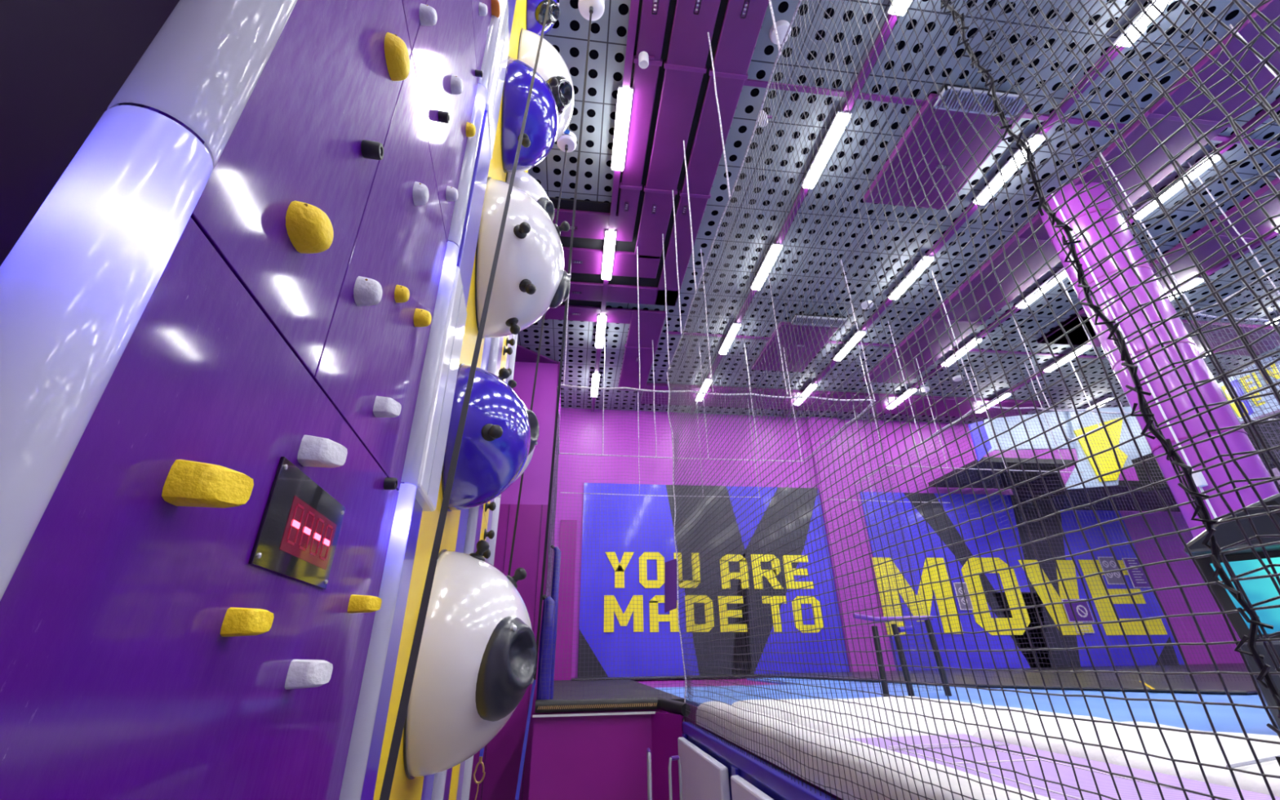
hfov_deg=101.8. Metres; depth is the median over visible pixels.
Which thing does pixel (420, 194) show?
hold
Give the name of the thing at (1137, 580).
wall sign
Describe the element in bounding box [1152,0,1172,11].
ceiling light
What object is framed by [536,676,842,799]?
deck
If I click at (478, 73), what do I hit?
peg
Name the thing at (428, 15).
hold
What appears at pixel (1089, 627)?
wall sign
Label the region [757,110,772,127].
detector
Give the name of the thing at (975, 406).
safety net
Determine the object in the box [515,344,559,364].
board
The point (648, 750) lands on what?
rail
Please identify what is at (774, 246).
ceiling light
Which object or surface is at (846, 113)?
ceiling light
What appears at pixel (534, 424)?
volume
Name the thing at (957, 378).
ceiling speaker
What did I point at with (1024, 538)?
wall mural
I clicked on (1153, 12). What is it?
ceiling light
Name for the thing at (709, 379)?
ceiling light
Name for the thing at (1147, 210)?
ceiling light
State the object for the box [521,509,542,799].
trim
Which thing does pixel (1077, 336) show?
air duct
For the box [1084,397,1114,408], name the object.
ceiling light
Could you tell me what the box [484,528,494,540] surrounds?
hold
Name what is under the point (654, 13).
air duct
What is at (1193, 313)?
safety net
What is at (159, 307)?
wall
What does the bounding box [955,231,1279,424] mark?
rail
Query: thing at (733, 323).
ceiling light
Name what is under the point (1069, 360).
rope
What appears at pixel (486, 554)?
hold
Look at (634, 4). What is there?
rail
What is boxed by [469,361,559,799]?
wall
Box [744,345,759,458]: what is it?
rope
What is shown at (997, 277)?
rope
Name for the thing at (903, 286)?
ceiling light
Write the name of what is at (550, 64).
volume
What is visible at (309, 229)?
hold
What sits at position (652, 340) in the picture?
rope
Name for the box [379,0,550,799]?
strap
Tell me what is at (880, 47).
rail
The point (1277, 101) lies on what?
rail
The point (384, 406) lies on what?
hold
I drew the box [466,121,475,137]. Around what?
hold
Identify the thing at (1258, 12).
safety net
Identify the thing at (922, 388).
ceiling speaker
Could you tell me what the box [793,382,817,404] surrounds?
ceiling light
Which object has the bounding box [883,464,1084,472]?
rope
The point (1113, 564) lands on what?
wall sign
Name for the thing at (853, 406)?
rope
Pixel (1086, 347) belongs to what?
ceiling light
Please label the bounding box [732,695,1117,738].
pad
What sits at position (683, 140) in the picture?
rope
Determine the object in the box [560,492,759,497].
rope
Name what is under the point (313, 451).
hold
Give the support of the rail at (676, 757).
on the floor
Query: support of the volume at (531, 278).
attached to the wall at (159, 307)
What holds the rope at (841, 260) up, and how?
hanging from the ceiling
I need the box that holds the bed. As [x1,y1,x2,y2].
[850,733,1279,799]
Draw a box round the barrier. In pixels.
[853,613,951,697]
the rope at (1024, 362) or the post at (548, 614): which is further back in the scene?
the rope at (1024, 362)
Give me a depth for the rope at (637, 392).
12.49 m
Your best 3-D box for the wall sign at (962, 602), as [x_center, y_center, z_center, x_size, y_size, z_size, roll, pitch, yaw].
[8.079,4.897,12.985,0.340,0.640,0.030,2,-26,-7]
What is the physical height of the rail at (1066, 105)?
0.089 m
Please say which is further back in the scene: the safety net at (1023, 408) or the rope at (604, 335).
the rope at (604, 335)
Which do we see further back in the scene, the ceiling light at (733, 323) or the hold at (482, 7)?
the ceiling light at (733, 323)
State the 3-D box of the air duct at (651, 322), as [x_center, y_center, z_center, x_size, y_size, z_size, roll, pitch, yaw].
[-1.302,-1.040,11.340,3.292,0.078,3.323,2,-26,-7]
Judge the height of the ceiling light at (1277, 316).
0.070 m
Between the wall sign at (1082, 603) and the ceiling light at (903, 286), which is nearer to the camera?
the ceiling light at (903, 286)
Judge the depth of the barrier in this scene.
5.77 m
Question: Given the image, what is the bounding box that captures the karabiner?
[473,756,485,799]
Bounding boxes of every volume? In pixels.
[403,540,537,779]
[441,363,530,511]
[475,177,571,338]
[501,56,558,173]
[505,171,555,221]
[507,379,538,483]
[517,27,573,142]
[525,0,559,35]
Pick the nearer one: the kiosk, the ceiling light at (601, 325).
the kiosk
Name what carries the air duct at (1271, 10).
attached to the ceiling
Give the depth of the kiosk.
2.96 m
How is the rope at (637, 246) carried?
hanging from the ceiling
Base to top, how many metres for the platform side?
1.500 m
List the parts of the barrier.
post, post, post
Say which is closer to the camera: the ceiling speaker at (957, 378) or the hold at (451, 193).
the hold at (451, 193)
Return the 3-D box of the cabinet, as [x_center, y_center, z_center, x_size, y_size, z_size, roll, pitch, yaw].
[-0.314,4.019,5.164,1.549,1.560,0.391,-5,-26,7]
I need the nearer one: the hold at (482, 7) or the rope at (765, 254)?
the hold at (482, 7)
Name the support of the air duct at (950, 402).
attached to the ceiling
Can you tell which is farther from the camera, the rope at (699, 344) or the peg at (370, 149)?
the rope at (699, 344)
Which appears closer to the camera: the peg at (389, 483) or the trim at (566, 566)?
the peg at (389, 483)
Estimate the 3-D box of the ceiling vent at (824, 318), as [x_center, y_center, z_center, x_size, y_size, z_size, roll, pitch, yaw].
[3.576,-1.592,10.374,1.082,0.110,0.250,2,-26,-7]
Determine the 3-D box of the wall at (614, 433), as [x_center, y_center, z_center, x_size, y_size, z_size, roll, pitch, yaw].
[7.568,4.302,13.438,19.440,8.120,0.200,2,-26,-7]
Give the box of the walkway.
[1131,412,1279,492]
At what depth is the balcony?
12.99 m
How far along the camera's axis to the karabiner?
3.33 m
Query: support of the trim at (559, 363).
attached to the wall at (504, 752)
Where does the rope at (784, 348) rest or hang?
hanging from the ceiling
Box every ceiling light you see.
[591,373,599,396]
[595,314,606,347]
[601,229,616,279]
[611,85,632,170]
[695,377,711,400]
[718,322,741,354]
[751,243,782,289]
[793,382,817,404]
[800,111,851,188]
[832,330,866,360]
[885,387,916,408]
[887,0,911,15]
[887,255,933,299]
[940,337,982,366]
[972,133,1044,204]
[974,392,1010,413]
[1014,267,1066,308]
[1044,344,1092,372]
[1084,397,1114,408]
[1113,33,1130,47]
[1124,24,1140,42]
[1132,11,1151,32]
[1132,199,1158,219]
[1145,2,1159,19]
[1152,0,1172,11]
[1159,155,1211,202]
[1166,276,1203,300]
[1210,154,1220,162]
[1264,315,1279,324]
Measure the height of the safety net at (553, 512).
3.776 m
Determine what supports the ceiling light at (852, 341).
attached to the rail at (1066, 105)
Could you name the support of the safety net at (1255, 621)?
hanging from the rope at (718, 110)
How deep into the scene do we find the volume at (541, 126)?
3.65 m
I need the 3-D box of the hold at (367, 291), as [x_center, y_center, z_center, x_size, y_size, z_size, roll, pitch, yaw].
[-0.604,-0.242,1.159,0.048,0.064,0.058,2,-26,-7]
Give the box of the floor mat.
[552,680,684,702]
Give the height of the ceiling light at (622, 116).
0.070 m
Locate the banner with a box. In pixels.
[1217,356,1279,422]
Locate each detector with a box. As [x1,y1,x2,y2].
[638,51,654,68]
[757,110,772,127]
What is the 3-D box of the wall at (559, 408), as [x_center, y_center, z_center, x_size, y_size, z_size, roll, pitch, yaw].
[-1.929,3.348,11.173,0.020,8.120,2.300,2,-26,-7]
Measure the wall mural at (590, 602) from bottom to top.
4.370 m
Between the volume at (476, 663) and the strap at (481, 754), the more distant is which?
the strap at (481, 754)
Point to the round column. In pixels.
(1238, 441)
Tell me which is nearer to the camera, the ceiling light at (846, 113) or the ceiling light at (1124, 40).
the ceiling light at (1124, 40)
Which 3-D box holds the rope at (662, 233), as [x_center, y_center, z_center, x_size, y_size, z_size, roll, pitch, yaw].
[0.378,-1.537,7.625,0.023,2.480,0.026,2,-26,-7]
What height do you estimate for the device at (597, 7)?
0.350 m
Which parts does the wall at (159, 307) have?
panel, purple panel, purple panel, purple panel, blue rail, purple panel, yellow panel, purple panel, blue panel, violet panel, yellow panel, purple panel, blue rail, blue panel, yellow panel, violet panel, yellow panel, yellow panel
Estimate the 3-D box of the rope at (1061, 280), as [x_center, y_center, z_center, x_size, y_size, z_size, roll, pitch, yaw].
[7.653,-0.981,8.823,0.032,2.640,0.029,2,-26,-7]
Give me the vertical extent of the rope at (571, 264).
2.640 m
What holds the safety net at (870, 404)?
hanging from the rope at (559, 453)
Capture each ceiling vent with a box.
[791,313,848,327]
[933,84,1030,117]
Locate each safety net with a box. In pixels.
[538,386,559,695]
[540,383,943,700]
[666,0,1279,799]
[802,401,943,689]
[856,405,1070,684]
[949,0,1279,676]
[979,404,1279,684]
[1192,312,1279,461]
[1195,266,1279,457]
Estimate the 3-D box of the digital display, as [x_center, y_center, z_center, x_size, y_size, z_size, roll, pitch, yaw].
[-0.623,0.244,0.972,0.009,0.172,0.335,4,-27,-11]
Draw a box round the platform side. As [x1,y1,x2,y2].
[682,721,836,799]
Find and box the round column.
[1038,182,1279,538]
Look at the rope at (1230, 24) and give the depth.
5.27 m
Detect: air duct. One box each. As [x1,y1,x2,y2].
[540,304,666,391]
[552,0,670,241]
[640,382,1044,417]
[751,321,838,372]
[862,0,1279,383]
[862,93,1028,209]
[1036,177,1279,355]
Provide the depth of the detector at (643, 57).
5.66 m
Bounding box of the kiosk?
[1183,493,1279,730]
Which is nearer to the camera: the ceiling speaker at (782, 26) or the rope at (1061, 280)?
the ceiling speaker at (782, 26)
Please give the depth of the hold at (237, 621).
0.74 m
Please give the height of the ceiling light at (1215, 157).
0.070 m
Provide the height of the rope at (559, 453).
0.046 m
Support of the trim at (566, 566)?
attached to the wall at (614, 433)
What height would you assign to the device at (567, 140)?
0.610 m
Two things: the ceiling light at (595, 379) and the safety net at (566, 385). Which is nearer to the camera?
the safety net at (566, 385)
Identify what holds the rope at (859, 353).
hanging from the ceiling
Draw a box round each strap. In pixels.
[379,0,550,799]
[479,149,567,757]
[515,11,591,799]
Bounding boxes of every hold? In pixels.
[161,459,253,507]
[220,607,274,636]
[284,659,333,688]
[285,200,333,253]
[297,435,347,467]
[347,594,382,613]
[353,275,382,306]
[373,395,401,417]
[384,32,409,80]
[394,284,409,302]
[412,181,429,205]
[413,308,431,327]
[418,3,437,26]
[445,186,457,201]
[450,75,462,94]
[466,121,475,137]
[478,2,487,16]
[482,549,490,558]
[484,502,496,511]
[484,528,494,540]
[491,0,500,17]
[503,346,512,355]
[506,337,515,346]
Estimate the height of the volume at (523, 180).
0.769 m
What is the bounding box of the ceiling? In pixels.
[516,0,1279,423]
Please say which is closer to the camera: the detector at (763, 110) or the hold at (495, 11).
the hold at (495, 11)
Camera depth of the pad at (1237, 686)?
7.85 m
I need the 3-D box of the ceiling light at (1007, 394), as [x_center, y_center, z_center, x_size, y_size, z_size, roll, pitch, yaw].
[9.381,0.083,13.842,0.170,0.070,1.120,2,-26,-7]
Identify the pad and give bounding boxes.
[570,663,1257,693]
[695,701,1055,799]
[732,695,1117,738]
[972,721,1279,796]
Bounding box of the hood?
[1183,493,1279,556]
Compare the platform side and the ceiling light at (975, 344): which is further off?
the ceiling light at (975, 344)
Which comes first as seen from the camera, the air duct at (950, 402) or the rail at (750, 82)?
the rail at (750, 82)
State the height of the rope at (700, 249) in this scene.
2.640 m
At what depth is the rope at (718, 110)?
4.89 m
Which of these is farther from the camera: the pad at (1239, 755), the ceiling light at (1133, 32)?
the ceiling light at (1133, 32)
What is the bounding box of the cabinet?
[528,711,681,799]
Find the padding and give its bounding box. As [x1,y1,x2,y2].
[653,677,1277,735]
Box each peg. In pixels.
[360,139,383,159]
[383,477,397,489]
[438,111,449,123]
[475,69,482,77]
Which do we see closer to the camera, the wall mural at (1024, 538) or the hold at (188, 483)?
the hold at (188, 483)
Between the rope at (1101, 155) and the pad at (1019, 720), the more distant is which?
the rope at (1101, 155)
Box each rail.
[591,0,639,411]
[646,747,652,799]
[665,331,1105,359]
[668,755,682,799]
[689,13,898,414]
[742,79,1279,147]
[782,44,1124,417]
[871,97,1279,421]
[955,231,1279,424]
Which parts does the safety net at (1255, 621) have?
lacing cord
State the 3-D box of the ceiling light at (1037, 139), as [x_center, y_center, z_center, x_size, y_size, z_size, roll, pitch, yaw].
[5.048,-3.138,7.149,0.170,0.070,1.120,2,-26,-7]
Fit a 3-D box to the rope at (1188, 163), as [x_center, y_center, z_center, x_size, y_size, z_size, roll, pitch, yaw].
[7.567,-2.091,6.566,0.024,2.640,0.029,2,-26,-7]
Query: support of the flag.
hanging from the safety net at (566, 385)
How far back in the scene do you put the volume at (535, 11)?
4.89 m
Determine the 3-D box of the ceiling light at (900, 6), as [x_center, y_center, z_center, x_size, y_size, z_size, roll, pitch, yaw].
[2.707,-4.223,4.864,0.170,0.070,1.120,2,-26,-7]
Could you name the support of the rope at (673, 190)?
hanging from the ceiling
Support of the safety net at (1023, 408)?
hanging from the rope
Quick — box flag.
[664,558,676,613]
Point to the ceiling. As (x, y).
(568, 34)
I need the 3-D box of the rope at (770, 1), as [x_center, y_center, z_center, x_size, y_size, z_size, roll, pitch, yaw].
[0.893,-3.365,3.928,0.031,2.480,0.026,2,-26,-7]
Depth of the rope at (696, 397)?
12.78 m
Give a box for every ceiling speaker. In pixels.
[768,19,791,44]
[861,300,873,309]
[919,386,929,392]
[952,374,963,381]
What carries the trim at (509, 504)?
attached to the wall at (504, 752)
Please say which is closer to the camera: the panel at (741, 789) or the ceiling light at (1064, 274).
the panel at (741, 789)
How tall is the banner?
2.530 m
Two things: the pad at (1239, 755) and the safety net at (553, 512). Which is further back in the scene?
the safety net at (553, 512)
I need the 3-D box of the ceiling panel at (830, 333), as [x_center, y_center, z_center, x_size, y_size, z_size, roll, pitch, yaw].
[3.326,-1.118,11.366,1.227,0.096,1.840,2,-26,-7]
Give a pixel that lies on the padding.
(1224, 718)
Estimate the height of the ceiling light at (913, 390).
0.070 m
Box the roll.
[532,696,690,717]
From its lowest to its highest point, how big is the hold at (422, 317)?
0.058 m
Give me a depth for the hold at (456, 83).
1.93 m
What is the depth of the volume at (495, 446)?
2.43 m
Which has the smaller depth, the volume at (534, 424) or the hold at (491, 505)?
the volume at (534, 424)
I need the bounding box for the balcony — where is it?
[928,406,1279,511]
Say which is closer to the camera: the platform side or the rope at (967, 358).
the platform side
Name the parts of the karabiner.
chain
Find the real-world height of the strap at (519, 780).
6.533 m
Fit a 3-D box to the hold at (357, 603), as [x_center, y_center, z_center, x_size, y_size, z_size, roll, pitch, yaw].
[-0.669,0.495,1.263,0.065,0.041,0.039,2,-26,-7]
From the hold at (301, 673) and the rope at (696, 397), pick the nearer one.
the hold at (301, 673)
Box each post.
[536,594,555,699]
[549,544,560,699]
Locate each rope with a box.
[559,453,804,462]
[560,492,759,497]
[563,263,571,384]
[602,335,604,454]
[636,246,639,388]
[637,391,639,488]
[652,339,656,457]
[662,233,670,368]
[672,190,681,334]
[683,140,697,293]
[696,397,703,495]
[698,343,708,458]
[700,248,713,392]
[707,31,730,197]
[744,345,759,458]
[747,403,759,496]
[764,253,787,395]
[768,0,781,55]
[783,347,801,460]
[826,498,950,502]
[840,259,875,399]
[853,405,874,500]
[858,352,884,462]
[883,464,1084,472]
[887,320,921,442]
[915,357,947,466]
[931,270,977,406]
[967,358,1005,467]
[997,277,1049,407]
[1023,362,1066,470]
[1061,280,1124,412]
[1062,360,1102,439]
[1099,151,1195,313]
[1187,161,1279,295]
[1229,23,1279,79]
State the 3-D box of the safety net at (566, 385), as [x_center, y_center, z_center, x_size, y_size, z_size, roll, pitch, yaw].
[1.216,1.578,6.563,4.654,3.778,0.062,3,-26,-7]
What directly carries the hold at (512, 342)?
attached to the wall at (159, 307)
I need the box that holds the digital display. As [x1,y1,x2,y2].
[248,456,345,589]
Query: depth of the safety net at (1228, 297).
5.28 m
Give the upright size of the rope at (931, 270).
2.640 m
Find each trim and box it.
[480,503,510,799]
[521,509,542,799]
[545,363,559,590]
[554,520,577,679]
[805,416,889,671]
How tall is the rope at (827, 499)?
0.046 m
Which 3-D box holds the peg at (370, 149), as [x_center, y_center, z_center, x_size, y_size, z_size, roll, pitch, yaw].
[-0.580,-0.542,1.127,0.036,0.036,0.036,4,-27,-11]
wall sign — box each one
[953,582,973,609]
[1061,599,1094,622]
[1073,622,1094,633]
[1097,556,1124,584]
[1121,558,1151,587]
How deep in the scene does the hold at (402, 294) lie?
1.43 m
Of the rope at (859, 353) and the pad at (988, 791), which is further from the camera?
the rope at (859, 353)
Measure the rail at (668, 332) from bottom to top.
0.030 m
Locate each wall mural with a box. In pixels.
[577,483,848,677]
[859,491,1184,671]
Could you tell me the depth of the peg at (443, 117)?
1.77 m
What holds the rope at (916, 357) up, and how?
hanging from the ceiling
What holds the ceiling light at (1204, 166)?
attached to the ceiling
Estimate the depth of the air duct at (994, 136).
6.94 m
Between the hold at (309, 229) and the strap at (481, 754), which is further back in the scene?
the strap at (481, 754)
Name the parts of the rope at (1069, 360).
rail, drop rod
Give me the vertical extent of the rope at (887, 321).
2.640 m
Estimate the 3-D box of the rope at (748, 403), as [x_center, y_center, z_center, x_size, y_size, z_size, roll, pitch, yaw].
[2.807,1.104,12.892,0.026,2.640,0.018,2,-26,-7]
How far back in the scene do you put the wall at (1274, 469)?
14.24 m
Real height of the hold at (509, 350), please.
0.100 m
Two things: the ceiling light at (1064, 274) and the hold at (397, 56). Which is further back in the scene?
the ceiling light at (1064, 274)
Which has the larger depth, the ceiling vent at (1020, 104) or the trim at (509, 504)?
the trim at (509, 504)
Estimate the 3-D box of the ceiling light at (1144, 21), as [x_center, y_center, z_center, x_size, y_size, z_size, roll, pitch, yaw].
[5.242,-3.980,5.445,0.214,0.070,0.173,2,-26,-7]
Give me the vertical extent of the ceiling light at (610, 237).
0.070 m
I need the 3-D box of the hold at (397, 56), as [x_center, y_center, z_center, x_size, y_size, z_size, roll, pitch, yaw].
[-0.580,-0.822,1.252,0.039,0.077,0.100,4,-27,-11]
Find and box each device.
[556,124,576,152]
[577,0,604,21]
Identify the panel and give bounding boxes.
[677,737,730,799]
[730,775,773,799]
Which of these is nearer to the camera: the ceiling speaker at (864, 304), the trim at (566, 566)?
the ceiling speaker at (864, 304)
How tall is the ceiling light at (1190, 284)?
0.070 m
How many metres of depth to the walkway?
11.54 m
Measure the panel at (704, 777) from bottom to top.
1.070 m
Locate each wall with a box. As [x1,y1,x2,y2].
[0,0,528,799]
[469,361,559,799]
[546,389,560,596]
[551,408,1244,680]
[1240,409,1279,484]

